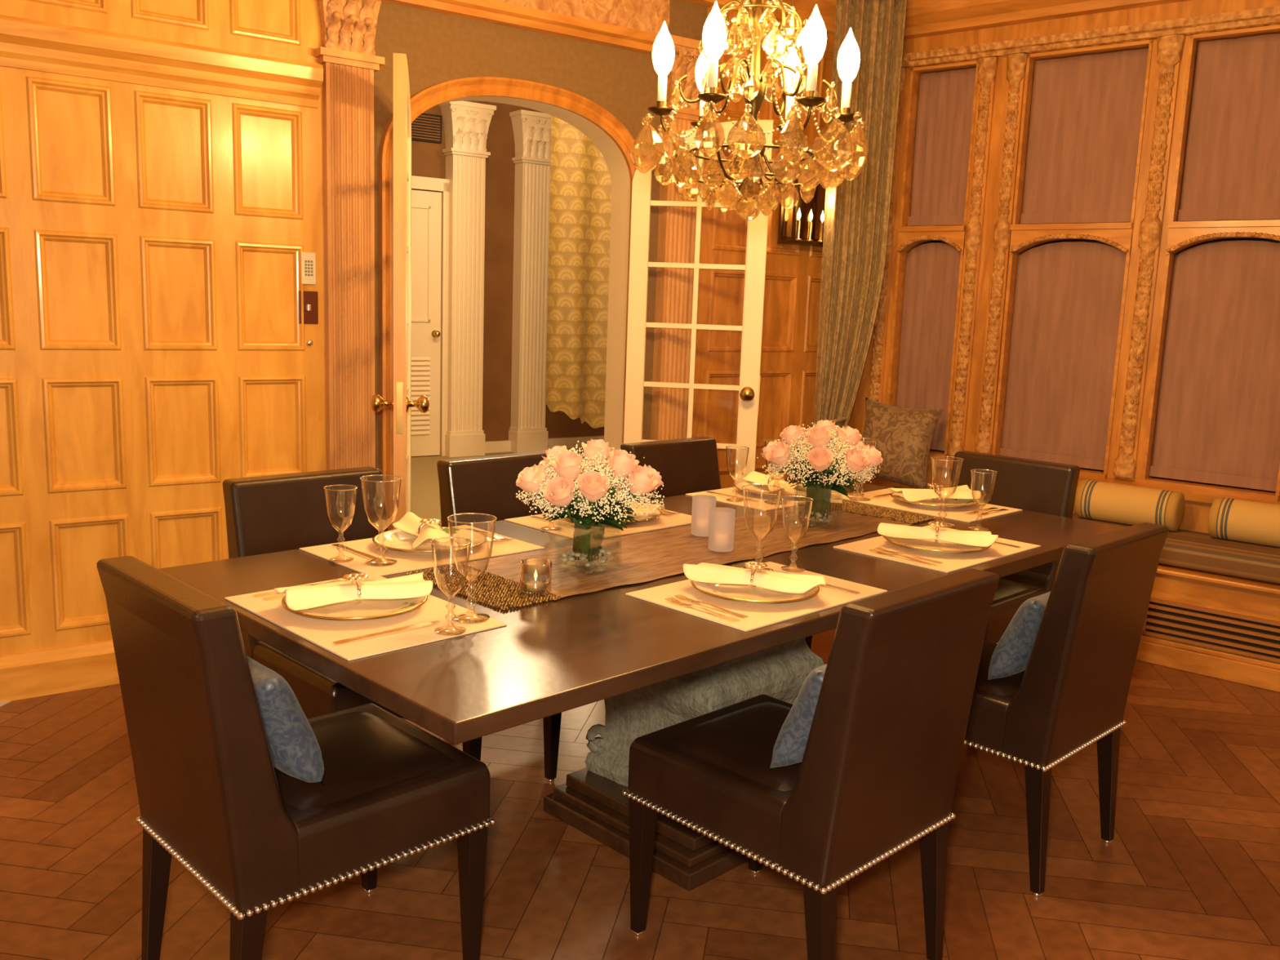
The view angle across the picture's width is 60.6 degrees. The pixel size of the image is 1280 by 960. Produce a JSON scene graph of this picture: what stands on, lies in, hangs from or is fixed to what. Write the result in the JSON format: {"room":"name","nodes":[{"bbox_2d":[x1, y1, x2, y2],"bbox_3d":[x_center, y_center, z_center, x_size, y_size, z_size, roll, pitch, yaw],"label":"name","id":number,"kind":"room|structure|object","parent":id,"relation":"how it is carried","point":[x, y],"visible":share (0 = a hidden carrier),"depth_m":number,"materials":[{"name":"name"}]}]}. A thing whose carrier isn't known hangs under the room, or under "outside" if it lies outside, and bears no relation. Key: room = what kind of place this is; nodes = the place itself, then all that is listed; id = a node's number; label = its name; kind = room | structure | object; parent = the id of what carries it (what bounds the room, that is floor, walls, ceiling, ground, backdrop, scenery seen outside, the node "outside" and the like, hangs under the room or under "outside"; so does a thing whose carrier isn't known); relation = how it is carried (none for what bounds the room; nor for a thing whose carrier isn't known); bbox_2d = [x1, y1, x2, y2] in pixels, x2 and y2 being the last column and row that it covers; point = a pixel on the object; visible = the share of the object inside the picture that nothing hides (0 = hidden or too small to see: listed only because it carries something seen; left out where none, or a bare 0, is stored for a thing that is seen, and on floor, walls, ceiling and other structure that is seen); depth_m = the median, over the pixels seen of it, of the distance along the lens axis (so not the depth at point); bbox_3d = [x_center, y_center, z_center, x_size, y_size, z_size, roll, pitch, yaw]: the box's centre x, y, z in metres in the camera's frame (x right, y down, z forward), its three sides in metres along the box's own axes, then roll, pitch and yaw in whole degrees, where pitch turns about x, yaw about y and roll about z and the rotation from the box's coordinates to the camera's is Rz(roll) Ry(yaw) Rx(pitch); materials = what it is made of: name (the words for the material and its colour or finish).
{"room":"dining room","nodes":[
{"label":"dining room","id":0,"kind":"room"},
{"bbox_2d":[0,0,843,655],"bbox_3d":[-1.454,-0.787,3.958,6.550,2.950,0.161,-5,11,-35],"label":"wall","id":1,"kind":"structure","parent":0,"point":[155,354],"depth_m":3.84,"materials":[{"name":"brown wood"}]},
{"bbox_2d":[0,640,119,702],"bbox_3d":[-2.677,0.701,3.252,3.550,0.155,0.055,-5,11,-35],"label":"baseboard","id":2,"kind":"structure","parent":1,"relation":"attached to","point":[51,671],"depth_m":3.72,"materials":[{"name":"brown wood"}]},
{"bbox_2d":[0,14,323,108],"bbox_3d":[-2.595,-1.299,2.911,3.550,0.155,0.091,-5,11,-35],"label":"trim","id":3,"kind":"structure","parent":1,"relation":"attached to","point":[28,44],"depth_m":3.60,"materials":[{"name":"brown wood"}]},
{"bbox_2d":[298,290,318,324],"bbox_3d":[-1.225,-0.638,4.053,0.072,0.120,0.016,-5,11,-35],"label":"light switch","id":4,"kind":"object","parent":1,"relation":"attached to","point":[310,298],"visible":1,"depth_m":4.06,"materials":[{"name":"brown"}]},
{"bbox_2d":[301,252,315,284],"bbox_3d":[-1.220,-0.778,4.031,0.053,0.115,0.014,-5,11,-35],"label":"keypad","id":5,"kind":"object","parent":1,"relation":"attached to","point":[308,259],"visible":1,"depth_m":4.03,"materials":[{"name":"beige plastic"}]},
{"bbox_2d":[314,0,384,470],"bbox_3d":[-1.082,-0.583,4.124,0.276,2.520,0.130,-5,11,-35],"label":"pilaster","id":6,"kind":"object","parent":1,"relation":"attached to","point":[348,60],"visible":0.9,"depth_m":4.07,"materials":[{"name":"brown wood"}]},
{"bbox_2d":[370,53,429,529],"bbox_3d":[-0.877,-0.390,4.056,0.202,2.160,0.521,0,9,-10],"label":"door","id":7,"kind":"structure","parent":1,"relation":"in","point":[401,402],"depth_m":3.79,"materials":[{"name":"beige paint"}]},
{"bbox_2d":[378,76,642,530],"bbox_3d":[-0.504,-0.505,4.616,1.236,2.248,0.041,-5,11,-35],"label":"trim","id":8,"kind":"structure","parent":1,"relation":"attached to","point":[428,98],"depth_m":4.30,"materials":[{"name":"orange wood"}]},
{"bbox_2d":[381,0,657,54],"bbox_3d":[-0.420,-1.850,4.407,1.330,0.075,0.065,-5,11,-35],"label":"trim","id":9,"kind":"structure","parent":1,"relation":"attached to","point":[493,11],"depth_m":4.41,"materials":[{"name":"orange wood"}]},
{"bbox_2d":[444,100,613,442],"bbox_3d":[-0.603,-0.532,4.752,1.240,2.250,0.041,-5,11,-35],"label":"trim","id":10,"kind":"structure","parent":1,"relation":"attached to","point":[571,124],"depth_m":4.99,"materials":[{"name":"beige paint"}]},
{"bbox_2d":[495,0,669,34],"bbox_3d":[-0.422,-1.976,4.397,1.330,0.175,0.040,-5,11,-35],"label":"trim","id":11,"kind":"structure","parent":1,"relation":"attached to","point":[644,15],"depth_m":4.61,"materials":[{"name":"brown wood"}]},
{"bbox_2d":[650,34,724,439],"bbox_3d":[0.185,-0.685,5.028,0.296,2.520,0.130,-5,11,-35],"label":"pilaster","id":12,"kind":"object","parent":1,"relation":"attached to","point":[677,224],"visible":0.52,"depth_m":4.97,"materials":[{"name":"brown wood"}]},
{"bbox_2d":[623,120,773,484],"bbox_3d":[0.237,-0.487,4.892,0.599,2.161,0.202,3,9,6],"label":"door","id":13,"kind":"structure","parent":1,"relation":"in","point":[748,388],"depth_m":4.82,"materials":[{"name":"beige paint"}]},
{"bbox_2d":[679,0,836,35],"bbox_3d":[-1.426,-2.089,3.556,6.300,0.248,0.181,-5,11,-35],"label":"trim","id":14,"kind":"structure","parent":1,"relation":"attached to","point":[805,8],"depth_m":5.15,"materials":[{"name":"orange wood"}]},
{"bbox_2d":[706,136,828,170],"bbox_3d":[0.728,-1.567,5.281,1.010,0.155,0.090,-5,11,-35],"label":"trim","id":15,"kind":"structure","parent":1,"relation":"attached to","point":[814,146],"depth_m":5.25,"materials":[{"name":"orange wood"}]},
{"bbox_2d":[777,164,826,247],"bbox_3d":[0.835,-1.335,5.364,0.314,0.362,0.110,-5,11,-35],"label":"wall sconce","id":16,"kind":"object","parent":1,"relation":"attached to","point":[803,224],"visible":0.73,"depth_m":5.37,"materials":[{"name":"brown metal"}]},
{"bbox_2d":[809,0,906,435],"bbox_3d":[1.049,-1.225,5.311,0.341,2.149,0.120,3,9,5],"label":"curtain","id":17,"kind":"object","parent":1,"relation":"hanging from","point":[857,211],"visible":0.89,"depth_m":5.30,"materials":[{"name":"beige fabric"}]},
{"bbox_2d":[411,100,604,441],"bbox_3d":[-1.791,-1.845,9.271,6.200,3.300,0.102,-5,11,-35],"label":"wall","id":18,"kind":"structure","parent":0,"point":[428,158],"depth_m":9.61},
{"bbox_2d":[411,189,441,456],"bbox_3d":[-2.013,-1.279,9.077,0.800,2.210,0.122,-5,11,-35],"label":"door","id":19,"kind":"structure","parent":18,"relation":"in","point":[426,206],"depth_m":9.22,"materials":[{"name":"beige paint"}]},
{"bbox_2d":[411,112,441,143],"bbox_3d":[-1.923,-2.883,8.890,0.680,0.220,0.040,-5,11,-35],"label":"air vent","id":20,"kind":"object","parent":18,"relation":"in","point":[426,127],"visible":0.34,"depth_m":9.00,"materials":[{"name":"black"}]},
{"bbox_2d":[411,175,448,456],"bbox_3d":[-2.038,-1.331,9.081,0.950,2.330,0.070,-5,11,-35],"label":"trim","id":21,"kind":"structure","parent":18,"relation":"attached to","point":[420,183],"depth_m":9.27,"materials":[{"name":"beige paint"}]},
{"bbox_2d":[439,101,496,457],"bbox_3d":[-1.479,-1.668,9.337,0.424,2.950,0.210,-5,11,-35],"label":"pilaster","id":22,"kind":"object","parent":18,"relation":"attached to","point":[466,124],"visible":0.99,"depth_m":9.29,"materials":[{"name":"beige paint"}]},
{"bbox_2d":[508,109,551,453],"bbox_3d":[-0.951,-1.710,9.714,0.404,2.950,0.210,-5,11,-35],"label":"pilaster","id":23,"kind":"object","parent":18,"relation":"attached to","point":[527,432],"visible":0.88,"depth_m":9.67,"materials":[{"name":"beige paint"}]},
{"bbox_2d":[484,435,604,453],"bbox_3d":[-0.405,-0.370,10.472,2.550,0.100,0.041,-5,11,-35],"label":"baseboard","id":24,"kind":"structure","parent":18,"relation":"attached to","point":[491,446],"depth_m":10.17,"materials":[{"name":"beige paint"}]},
{"bbox_2d":[545,115,611,428],"bbox_3d":[-0.389,-1.697,9.006,0.850,2.708,0.120,-5,11,-35],"label":"curtain","id":25,"kind":"object","parent":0,"point":[580,193],"visible":0.59,"depth_m":8.94,"materials":[{"name":"fabric"}]},
{"bbox_2d":[0,447,1279,959],"bbox_3d":[-0.188,0.690,4.435,11.001,0.032,10.771,-7,13,-44],"label":"floor","id":26,"kind":"structure","parent":0,"point":[1189,869],"depth_m":2.70,"materials":[{"name":"brown"}]},
{"bbox_2d":[96,555,495,959],"bbox_3d":[-0.667,0.584,2.177,0.600,0.874,0.472,-7,13,-44],"label":"dining chair","id":27,"kind":"object","parent":26,"relation":"on","point":[212,797],"visible":0.96,"depth_m":1.99,"materials":[{"name":"leather"}]},
{"bbox_2d":[246,655,324,786],"bbox_3d":[-0.724,0.441,2.092,0.142,0.228,0.300,-7,13,-44],"label":"lumbar pillow","id":28,"kind":"object","parent":27,"relation":"on","point":[295,750],"visible":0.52,"depth_m":2.00,"materials":[{"name":"blue fabric"}]},
{"bbox_2d":[222,466,481,760],"bbox_3d":[-0.774,0.450,2.975,0.472,0.874,0.600,-7,13,-44],"label":"dining chair","id":29,"kind":"object","parent":26,"relation":"on","point":[277,513],"visible":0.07,"depth_m":2.98,"materials":[{"name":"leather"}]},
{"bbox_2d":[436,450,561,782],"bbox_3d":[-0.284,0.390,3.450,0.472,0.874,0.600,-7,13,-44],"label":"dining chair","id":30,"kind":"object","parent":26,"relation":"on","point":[479,485],"visible":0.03,"depth_m":3.45,"materials":[{"name":"leather"}]},
{"bbox_2d":[158,479,1124,890],"bbox_3d":[0.192,0.544,2.995,2.504,0.750,1.179,-7,13,-44],"label":"dining table","id":31,"kind":"object","parent":26,"relation":"on","point":[654,667],"visible":0.6,"depth_m":2.35,"materials":[{"name":"brown wood"}]},
{"bbox_2d":[224,573,506,660],"bbox_3d":[-0.559,0.264,2.207,0.345,0.003,0.500,-7,13,-44],"label":"placemat","id":32,"kind":"object","parent":31,"relation":"on","point":[322,632],"visible":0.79,"depth_m":2.11,"materials":[{"name":"beige fabric"}]},
{"bbox_2d":[281,580,427,620],"bbox_3d":[-0.575,0.249,2.217,0.286,0.022,0.286,-7,13,-44],"label":"dinner plate","id":33,"kind":"object","parent":32,"relation":"on","point":[366,609],"visible":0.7,"depth_m":2.19,"materials":[{"name":"beige"}]},
{"bbox_2d":[274,572,432,610],"bbox_3d":[-0.573,0.219,2.211,0.304,0.035,0.145,-3,11,-28],"label":"napkin","id":34,"kind":"object","parent":33,"relation":"on","point":[306,597],"visible":0.98,"depth_m":2.19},
{"bbox_2d":[332,620,439,645],"bbox_3d":[-0.473,0.287,2.063,0.225,0.004,0.021,-7,13,-44],"label":"knife","id":35,"kind":"object","parent":32,"relation":"on","point":[344,642],"visible":1,"depth_m":2.05,"materials":[{"name":"silver metal"}]},
{"bbox_2d":[430,537,471,635],"bbox_3d":[-0.358,0.202,2.074,0.078,0.176,0.078,-7,13,-44],"label":"goblet","id":36,"kind":"object","parent":32,"relation":"on","point":[438,630],"visible":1,"depth_m":2.07,"materials":[{"name":"clear glass"}]},
{"bbox_2d":[447,512,497,623],"bbox_3d":[-0.332,0.174,2.159,0.096,0.204,0.096,-7,13,-44],"label":"water goblet","id":37,"kind":"object","parent":32,"relation":"on","point":[484,617],"visible":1,"depth_m":2.15,"materials":[{"name":"clear glass"}]},
{"bbox_2d":[298,524,544,576],"bbox_3d":[-0.545,0.173,2.769,0.500,0.003,0.345,-7,13,-44],"label":"placemat","id":38,"kind":"object","parent":31,"relation":"on","point":[406,562],"visible":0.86,"depth_m":2.69,"materials":[{"name":"beige fabric"}]},
{"bbox_2d":[323,484,357,562],"bbox_3d":[-0.709,0.104,2.596,0.078,0.176,0.078,-7,13,-44],"label":"goblet","id":39,"kind":"object","parent":38,"relation":"on","point":[347,559],"visible":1,"depth_m":2.59,"materials":[{"name":"clear glass"}]},
{"bbox_2d":[360,474,401,566],"bbox_3d":[-0.609,0.096,2.579,0.096,0.204,0.096,-7,13,-44],"label":"water goblet","id":40,"kind":"object","parent":38,"relation":"on","point":[392,562],"visible":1,"depth_m":2.57,"materials":[{"name":"clear glass"}]},
{"bbox_2d":[372,526,487,554],"bbox_3d":[-0.532,0.158,2.782,0.286,0.022,0.286,-7,13,-44],"label":"dinner plate","id":41,"kind":"object","parent":38,"relation":"on","point":[396,539],"visible":0.73,"depth_m":2.79,"materials":[{"name":"beige"}]},
{"bbox_2d":[391,511,460,548],"bbox_3d":[-0.543,0.128,2.772,0.122,0.037,0.321,-2,10,-24],"label":"napkin","id":42,"kind":"object","parent":41,"relation":"on","point":[410,522],"visible":0.78,"depth_m":2.78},
{"bbox_2d":[504,509,691,538],"bbox_3d":[-0.091,0.117,3.209,0.500,0.003,0.345,-7,13,-44],"label":"placemat","id":43,"kind":"object","parent":31,"relation":"on","point":[661,522],"visible":0.36,"depth_m":3.13,"materials":[{"name":"beige fabric"}]},
{"bbox_2d":[405,499,935,611],"bbox_3d":[0.190,0.166,2.954,1.682,0.009,0.395,-7,13,-44],"label":"table runner","id":44,"kind":"object","parent":31,"relation":"on","point":[640,557],"visible":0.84,"depth_m":2.78,"materials":[{"name":"brown fabric"}]},
{"bbox_2d":[520,558,551,596],"bbox_3d":[-0.226,0.210,2.371,0.068,0.068,0.068,-7,13,-44],"label":"votive candle","id":45,"kind":"object","parent":44,"relation":"on","point":[533,579],"visible":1,"depth_m":2.35,"materials":[{"name":"clear glass"}]},
{"bbox_2d":[515,438,664,566],"bbox_3d":[-0.118,0.055,2.605,0.353,0.306,0.353,-6,12,-42],"label":"flower arrangement","id":46,"kind":"object","parent":44,"relation":"on","point":[553,480],"visible":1,"depth_m":2.54,"materials":[{"name":"pink plant"}]},
{"bbox_2d":[690,494,716,537],"bbox_3d":[0.175,0.099,3.025,0.066,0.106,0.066,-7,13,-44],"label":"candle holder","id":47,"kind":"object","parent":44,"relation":"on","point":[702,504],"visible":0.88,"depth_m":3.00,"materials":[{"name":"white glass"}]},
{"bbox_2d":[707,506,735,552],"bbox_3d":[0.212,0.129,2.847,0.066,0.106,0.066,-7,13,-44],"label":"candle holder","id":48,"kind":"object","parent":44,"relation":"on","point":[722,520],"visible":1,"depth_m":2.82,"materials":[{"name":"glass"}]},
{"bbox_2d":[756,419,883,522],"bbox_3d":[0.528,-0.024,3.236,0.358,0.306,0.348,7,10,28],"label":"flower arrangement","id":49,"kind":"object","parent":44,"relation":"on","point":[822,472],"visible":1,"depth_m":3.17,"materials":[{"name":"pink plant"}]},
{"bbox_2d":[625,561,887,631],"bbox_3d":[0.268,0.252,2.459,0.500,0.003,0.345,-7,13,-44],"label":"placemat","id":50,"kind":"object","parent":31,"relation":"on","point":[760,615],"visible":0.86,"depth_m":2.37,"materials":[{"name":"beige fabric"}]},
{"bbox_2d":[690,568,819,604],"bbox_3d":[0.256,0.242,2.442,0.286,0.022,0.286,-7,13,-44],"label":"dinner plate","id":51,"kind":"object","parent":50,"relation":"on","point":[745,593],"visible":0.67,"depth_m":2.41,"materials":[{"name":"beige"}]},
{"bbox_2d":[683,562,826,593],"bbox_3d":[0.255,0.214,2.432,0.320,0.028,0.131,5,10,20],"label":"napkin","id":52,"kind":"object","parent":51,"relation":"on","point":[704,572],"visible":0.98,"depth_m":2.42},
{"bbox_2d":[781,495,813,572],"bbox_3d":[0.377,0.132,2.663,0.078,0.176,0.078,-7,13,-44],"label":"goblet","id":53,"kind":"object","parent":50,"relation":"on","point":[784,568],"visible":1,"depth_m":2.66,"materials":[{"name":"clear glass"}]},
{"bbox_2d":[685,487,850,511],"bbox_3d":[0.452,0.050,3.736,0.500,0.003,0.345,-7,13,-44],"label":"placemat","id":54,"kind":"object","parent":31,"relation":"on","point":[761,504],"visible":0.36,"depth_m":3.64,"materials":[{"name":"beige fabric"}]},
{"bbox_2d":[734,480,806,497],"bbox_3d":[0.465,0.036,3.749,0.286,0.022,0.286,-7,13,-44],"label":"dinner plate","id":55,"kind":"object","parent":54,"relation":"on","point":[760,489],"visible":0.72,"depth_m":3.75,"materials":[{"name":"beige"}]},
{"bbox_2d":[742,471,806,491],"bbox_3d":[0.463,0.008,3.744,0.142,0.028,0.313,0,10,-14],"label":"napkin","id":56,"kind":"object","parent":55,"relation":"on","point":[753,477],"visible":0.8,"depth_m":3.75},
{"bbox_2d":[838,488,1022,522],"bbox_3d":[0.964,0.080,3.670,0.345,0.003,0.500,-7,13,-44],"label":"placemat","id":57,"kind":"object","parent":31,"relation":"on","point":[958,513],"visible":0.71,"depth_m":3.58,"materials":[{"name":"beige fabric"}]},
{"bbox_2d":[890,492,978,509],"bbox_3d":[0.980,0.070,3.655,0.286,0.022,0.286,-7,13,-44],"label":"dinner plate","id":58,"kind":"object","parent":57,"relation":"on","point":[950,503],"visible":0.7,"depth_m":3.63,"materials":[{"name":"beige"}]},
{"bbox_2d":[888,484,981,502],"bbox_3d":[0.982,0.040,3.648,0.300,0.033,0.146,-1,10,-19],"label":"napkin","id":59,"kind":"object","parent":58,"relation":"on","point":[963,491],"visible":0.94,"depth_m":3.63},
{"bbox_2d":[833,524,1040,573],"bbox_3d":[0.820,0.183,3.007,0.500,0.003,0.345,-7,13,-44],"label":"placemat","id":60,"kind":"object","parent":31,"relation":"on","point":[952,562],"visible":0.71,"depth_m":2.92,"materials":[{"name":"beige fabric"}]},
{"bbox_2d":[883,535,991,554],"bbox_3d":[0.808,0.172,2.989,0.286,0.022,0.286,-7,13,-44],"label":"dinner plate","id":61,"kind":"object","parent":60,"relation":"on","point":[942,547],"visible":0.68,"depth_m":2.96,"materials":[{"name":"beige"}]},
{"bbox_2d":[877,522,998,546],"bbox_3d":[0.805,0.144,2.976,0.317,0.037,0.142,5,10,15],"label":"napkin","id":62,"kind":"object","parent":61,"relation":"on","point":[974,538],"visible":0.98,"depth_m":2.96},
{"bbox_2d":[620,436,812,648],"bbox_3d":[0.281,0.321,3.997,0.472,0.874,0.600,-7,13,-44],"label":"dining chair","id":63,"kind":"object","parent":26,"relation":"on","point":[685,466],"visible":0.02,"depth_m":4.10,"materials":[{"name":"leather"}]},
{"bbox_2d":[622,568,999,959],"bbox_3d":[0.340,0.596,2.325,0.472,0.874,0.600,-7,13,-44],"label":"dining chair","id":64,"kind":"object","parent":26,"relation":"on","point":[876,775],"visible":0.98,"depth_m":2.12,"materials":[{"name":"leather"}]},
{"bbox_2d":[769,663,826,768],"bbox_3d":[0.406,0.458,2.239,0.300,0.228,0.142,-7,13,-44],"label":"lumbar pillow","id":65,"kind":"object","parent":64,"relation":"on","point":[789,747],"visible":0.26,"depth_m":2.16,"materials":[{"name":"blue fabric"}]},
{"bbox_2d":[948,450,1079,644],"bbox_3d":[1.156,0.375,3.856,0.600,0.874,0.472,-7,13,-44],"label":"dining chair","id":66,"kind":"object","parent":26,"relation":"on","point":[1042,486],"visible":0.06,"depth_m":3.85,"materials":[{"name":"leather"}]},
{"bbox_2d":[963,522,1168,896],"bbox_3d":[0.958,0.524,2.900,0.472,0.874,0.600,-7,13,-44],"label":"dining chair","id":67,"kind":"object","parent":26,"relation":"on","point":[1071,695],"visible":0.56,"depth_m":2.64,"materials":[{"name":"leather"}]},
{"bbox_2d":[987,591,1050,679],"bbox_3d":[1.024,0.386,2.814,0.300,0.228,0.142,-7,13,-44],"label":"lumbar pillow","id":68,"kind":"object","parent":67,"relation":"on","point":[1011,655],"visible":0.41,"depth_m":2.73,"materials":[{"name":"blue fabric"}]},
{"bbox_2d":[1136,563,1279,692],"bbox_3d":[2.459,0.572,4.436,3.750,0.398,0.455,10,12,40],"label":"bench","id":69,"kind":"object","parent":26,"relation":"on","point":[1224,627],"visible":0.23,"depth_m":4.32,"materials":[{"name":"orange wood"}]},
{"bbox_2d":[891,486,1279,583],"bbox_3d":[2.574,0.337,4.329,3.600,0.106,0.400,10,12,40],"label":"seat cushion","id":70,"kind":"object","parent":69,"relation":"on","point":[1185,548],"visible":0.23,"depth_m":4.36,"materials":[{"name":"fabric"}]},
{"bbox_2d":[849,397,943,488],"bbox_3d":[1.263,-0.179,5.422,0.421,0.428,0.181,8,11,31],"label":"throw pillow","id":71,"kind":"object","parent":70,"relation":"on","point":[904,436],"visible":0.88,"depth_m":5.34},
{"bbox_2d":[1074,480,1185,531],"bbox_3d":[2.122,0.108,4.763,0.424,0.170,0.170,10,12,40],"label":"bolster","id":72,"kind":"object","parent":70,"relation":"on","point":[1122,504],"visible":0.93,"depth_m":4.70,"materials":[{"name":"fabric"}]},
{"bbox_2d":[1208,497,1279,547],"bbox_3d":[2.535,0.179,4.414,0.424,0.170,0.170,10,12,40],"label":"bolster","id":73,"kind":"object","parent":70,"relation":"on","point":[1233,519],"visible":1,"depth_m":4.41,"materials":[{"name":"fabric"}]},
{"bbox_2d":[1142,597,1279,662],"bbox_3d":[2.339,0.601,4.269,0.740,0.154,0.018,10,12,40],"label":"grille","id":74,"kind":"object","parent":69,"relation":"attached to","point":[1242,634],"depth_m":4.33,"materials":[{"name":"black"}]},
{"bbox_2d":[843,0,1279,533],"bbox_3d":[2.614,-0.735,4.531,3.980,2.950,0.140,10,12,40],"label":"wall","id":75,"kind":"structure","parent":0,"point":[1195,518],"depth_m":4.93,"materials":[{"name":"orange wood"}]},
{"bbox_2d":[867,67,906,403],"bbox_3d":[1.237,-1.100,5.561,0.096,1.880,0.052,10,12,40],"label":"trim","id":76,"kind":"structure","parent":75,"relation":"attached to","point":[879,336],"depth_m":5.57,"materials":[{"name":"orange wood"}]},
{"bbox_2d":[886,60,977,459],"bbox_3d":[1.462,-1.066,5.452,0.350,1.895,0.164,10,12,40],"label":"window","id":77,"kind":"structure","parent":75,"relation":"in","point":[909,237],"depth_m":5.43,"materials":[{"name":"orange wood"}]},
{"bbox_2d":[895,242,960,450],"bbox_3d":[1.452,-0.670,5.521,0.318,1.029,0.018,10,12,40],"label":"blind","id":78,"kind":"object","parent":77,"relation":"attached to","point":[931,275],"visible":0.73,"depth_m":5.51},
{"bbox_2d":[907,67,976,226],"bbox_3d":[1.486,-1.620,5.366,0.318,0.734,0.018,10,12,40],"label":"blind","id":79,"kind":"object","parent":77,"relation":"attached to","point":[945,100],"visible":0.87,"depth_m":5.37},
{"bbox_2d":[947,57,997,457],"bbox_3d":[1.589,-1.039,5.264,0.096,1.880,0.052,10,12,40],"label":"trim","id":80,"kind":"structure","parent":75,"relation":"attached to","point":[987,66],"depth_m":5.25,"materials":[{"name":"orange wood"}]},
{"bbox_2d":[974,53,1027,453],"bbox_3d":[1.695,-1.020,5.174,0.096,1.880,0.052,10,12,40],"label":"trim","id":81,"kind":"structure","parent":75,"relation":"attached to","point":[1015,63],"depth_m":5.15,"materials":[{"name":"orange wood"}]},
{"bbox_2d":[895,0,1191,39],"bbox_3d":[2.595,-2.043,4.161,3.880,0.248,0.180,10,12,40],"label":"trim","id":82,"kind":"structure","parent":75,"relation":"attached to","point":[923,18],"depth_m":5.03,"materials":[{"name":"orange wood"}]},
{"bbox_2d":[844,453,1279,504],"bbox_3d":[2.562,0.097,4.563,3.880,0.055,0.047,10,12,40],"label":"trim","id":83,"kind":"structure","parent":75,"relation":"attached to","point":[1188,495],"depth_m":4.79,"materials":[{"name":"orange wood"}]},
{"bbox_2d":[991,39,1153,479],"bbox_3d":[1.974,-0.978,5.021,0.540,1.895,0.164,10,12,40],"label":"window","id":84,"kind":"structure","parent":75,"relation":"in","point":[1024,237],"depth_m":5.00,"materials":[{"name":"orange wood"}]},
{"bbox_2d":[1000,241,1126,470],"bbox_3d":[1.964,-0.582,5.090,0.508,1.029,0.019,10,12,40],"label":"blind","id":85,"kind":"object","parent":84,"relation":"attached to","point":[1068,295],"visible":0.91,"depth_m":5.09,"materials":[{"name":"fabric"}]},
{"bbox_2d":[1020,48,1148,224],"bbox_3d":[1.998,-1.531,4.935,0.508,0.734,0.019,10,12,40],"label":"blind","id":86,"kind":"object","parent":84,"relation":"attached to","point":[1086,114],"visible":0.98,"depth_m":4.93,"materials":[{"name":"fabric"}]},
{"bbox_2d":[901,5,1279,68],"bbox_3d":[2.628,-1.821,4.245,3.880,0.065,0.056,10,12,40],"label":"trim","id":87,"kind":"structure","parent":75,"relation":"attached to","point":[1265,16],"depth_m":4.76,"materials":[{"name":"brown wood"}]},
{"bbox_2d":[1113,34,1184,479],"bbox_3d":[2.196,-0.933,4.753,0.108,1.880,0.058,10,12,40],"label":"trim","id":88,"kind":"structure","parent":75,"relation":"attached to","point":[1169,48],"depth_m":4.73,"materials":[{"name":"orange wood"}]},
{"bbox_2d":[1139,24,1279,502],"bbox_3d":[2.497,-0.887,4.580,0.540,1.895,0.164,10,12,40],"label":"window","id":89,"kind":"structure","parent":75,"relation":"in","point":[1183,236],"depth_m":4.64,"materials":[{"name":"orange wood"}]},
{"bbox_2d":[1149,240,1279,491],"bbox_3d":[2.487,-0.491,4.649,0.508,1.029,0.018,10,12,40],"label":"blind","id":90,"kind":"object","parent":89,"relation":"attached to","point":[1218,419],"visible":0.99,"depth_m":4.66,"materials":[{"name":"fabric"}]},
{"bbox_2d":[1177,33,1279,221],"bbox_3d":[2.521,-1.440,4.494,0.508,0.734,0.019,10,12,40],"label":"blind","id":91,"kind":"object","parent":89,"relation":"attached to","point":[1232,169],"visible":0.99,"depth_m":4.54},
{"bbox_3d":[0.163,-1.940,2.059,8.400,0.050,7.400,-7,13,-44],"label":"ceiling","id":92,"kind":"structure","parent":0,"visible":0},
{"bbox_2d":[630,0,868,220],"bbox_3d":[0.306,-1.328,2.693,0.596,1.348,0.602,-7,13,-44],"label":"chandelier","id":93,"kind":"object","parent":92,"relation":"hanging from","point":[751,152],"visible":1,"depth_m":2.73,"materials":[{"name":"brown metal"}]},
{"bbox_2d":[647,21,675,115],"bbox_3d":[0.058,-1.032,2.752,0.070,0.228,0.070,-7,13,-44],"label":"candle","id":94,"kind":"object","parent":93,"relation":"on","point":[663,51],"depth_m":2.73,"materials":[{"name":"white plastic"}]},
{"bbox_2d":[690,48,713,129],"bbox_3d":[0.175,-1.060,2.950,0.070,0.228,0.070,-7,13,-44],"label":"candle","id":95,"kind":"object","parent":93,"relation":"on","point":[701,64],"depth_m":2.93,"materials":[{"name":"white glass"}]},
{"bbox_2d":[697,0,726,103],"bbox_3d":[0.172,-0.995,2.553,0.070,0.228,0.070,-7,13,-44],"label":"candle","id":96,"kind":"object","parent":93,"relation":"on","point":[714,32],"depth_m":2.54,"materials":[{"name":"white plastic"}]},
{"bbox_2d":[776,44,802,133],"bbox_3d":[0.407,-1.052,2.950,0.070,0.228,0.070,-7,13,-44],"label":"candle","id":97,"kind":"object","parent":93,"relation":"on","point":[793,58],"depth_m":2.93,"materials":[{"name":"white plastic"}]},
{"bbox_2d":[795,4,826,106],"bbox_3d":[0.404,-0.987,2.553,0.070,0.228,0.070,-7,13,-44],"label":"candle","id":98,"kind":"object","parent":93,"relation":"on","point":[814,37],"depth_m":2.54,"materials":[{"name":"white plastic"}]},
{"bbox_2d":[831,27,860,122],"bbox_3d":[0.521,-1.015,2.751,0.070,0.228,0.070,-7,13,-44],"label":"candle","id":99,"kind":"object","parent":93,"relation":"on","point":[848,57],"depth_m":2.73,"materials":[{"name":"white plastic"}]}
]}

